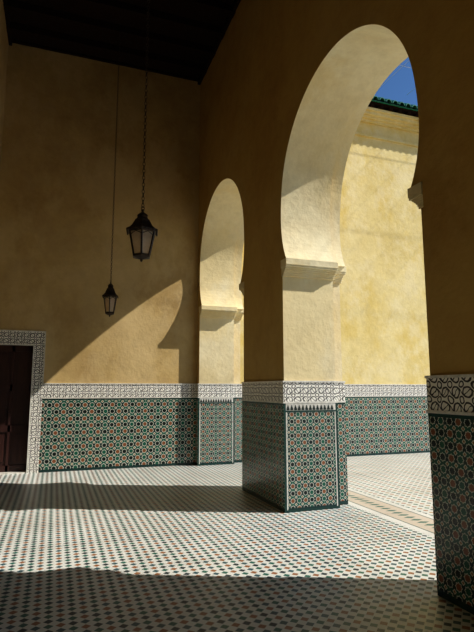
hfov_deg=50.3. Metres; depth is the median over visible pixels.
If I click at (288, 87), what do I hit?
wall
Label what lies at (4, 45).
wall
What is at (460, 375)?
trim
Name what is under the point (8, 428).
wooden door
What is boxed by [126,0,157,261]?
hanging lantern
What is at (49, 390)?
carved frieze
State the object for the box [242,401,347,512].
tile dado
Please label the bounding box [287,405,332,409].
tile trim
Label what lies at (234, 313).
capital
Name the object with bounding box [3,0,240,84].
ceiling
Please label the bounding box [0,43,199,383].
wall
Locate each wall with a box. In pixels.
[0,0,8,163]
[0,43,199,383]
[197,0,473,383]
[240,65,429,456]
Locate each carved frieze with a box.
[42,384,195,396]
[196,385,241,396]
[242,382,344,401]
[426,377,473,411]
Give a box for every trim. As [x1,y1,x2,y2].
[42,383,195,398]
[196,384,241,397]
[241,381,345,402]
[425,374,473,415]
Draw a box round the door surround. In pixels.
[0,330,45,472]
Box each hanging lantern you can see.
[102,36,120,316]
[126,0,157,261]
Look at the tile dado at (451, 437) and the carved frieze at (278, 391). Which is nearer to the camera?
the tile dado at (451, 437)
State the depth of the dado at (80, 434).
9.95 m
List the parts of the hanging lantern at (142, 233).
glass pane, frame, chain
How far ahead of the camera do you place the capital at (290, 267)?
6.87 m
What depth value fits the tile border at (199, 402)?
10.48 m
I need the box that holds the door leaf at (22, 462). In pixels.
[0,351,30,465]
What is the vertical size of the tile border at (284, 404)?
1.358 m
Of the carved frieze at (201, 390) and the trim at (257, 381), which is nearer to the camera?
the trim at (257, 381)
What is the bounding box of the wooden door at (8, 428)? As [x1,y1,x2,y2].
[0,345,32,471]
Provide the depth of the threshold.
9.26 m
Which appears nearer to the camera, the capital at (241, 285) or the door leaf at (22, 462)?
the capital at (241, 285)
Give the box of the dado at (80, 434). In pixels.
[38,398,195,472]
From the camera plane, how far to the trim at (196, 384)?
10.60 m
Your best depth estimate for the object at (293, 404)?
6.64 m
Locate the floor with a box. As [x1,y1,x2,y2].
[0,452,473,631]
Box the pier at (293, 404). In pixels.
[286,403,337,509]
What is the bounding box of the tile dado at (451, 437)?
[428,413,473,614]
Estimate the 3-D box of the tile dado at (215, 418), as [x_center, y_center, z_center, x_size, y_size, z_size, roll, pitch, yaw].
[-0.354,2.392,10.575,1.014,1.370,0.170,3,-9,-20]
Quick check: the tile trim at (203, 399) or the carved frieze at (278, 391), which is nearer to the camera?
the carved frieze at (278, 391)
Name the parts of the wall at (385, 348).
dado moulding, stepped cornice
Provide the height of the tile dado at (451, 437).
1.370 m
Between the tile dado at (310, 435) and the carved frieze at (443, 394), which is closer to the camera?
the carved frieze at (443, 394)
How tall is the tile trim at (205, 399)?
1.328 m
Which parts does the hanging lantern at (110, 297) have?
glass pane, frame, chain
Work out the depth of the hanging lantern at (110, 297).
9.14 m
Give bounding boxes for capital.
[199,305,243,319]
[239,282,243,295]
[281,258,345,283]
[407,182,422,208]
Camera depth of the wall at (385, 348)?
12.57 m
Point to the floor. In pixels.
(180, 548)
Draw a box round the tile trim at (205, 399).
[199,398,232,463]
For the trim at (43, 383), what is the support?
attached to the wall at (57, 170)
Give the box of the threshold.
[0,471,25,474]
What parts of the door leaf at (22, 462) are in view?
raised panels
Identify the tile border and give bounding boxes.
[197,398,234,465]
[283,403,339,512]
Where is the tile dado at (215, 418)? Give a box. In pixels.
[195,397,241,464]
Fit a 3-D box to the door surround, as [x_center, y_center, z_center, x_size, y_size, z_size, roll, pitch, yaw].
[-4.152,1.581,9.414,0.983,2.645,0.030,3,-9,-20]

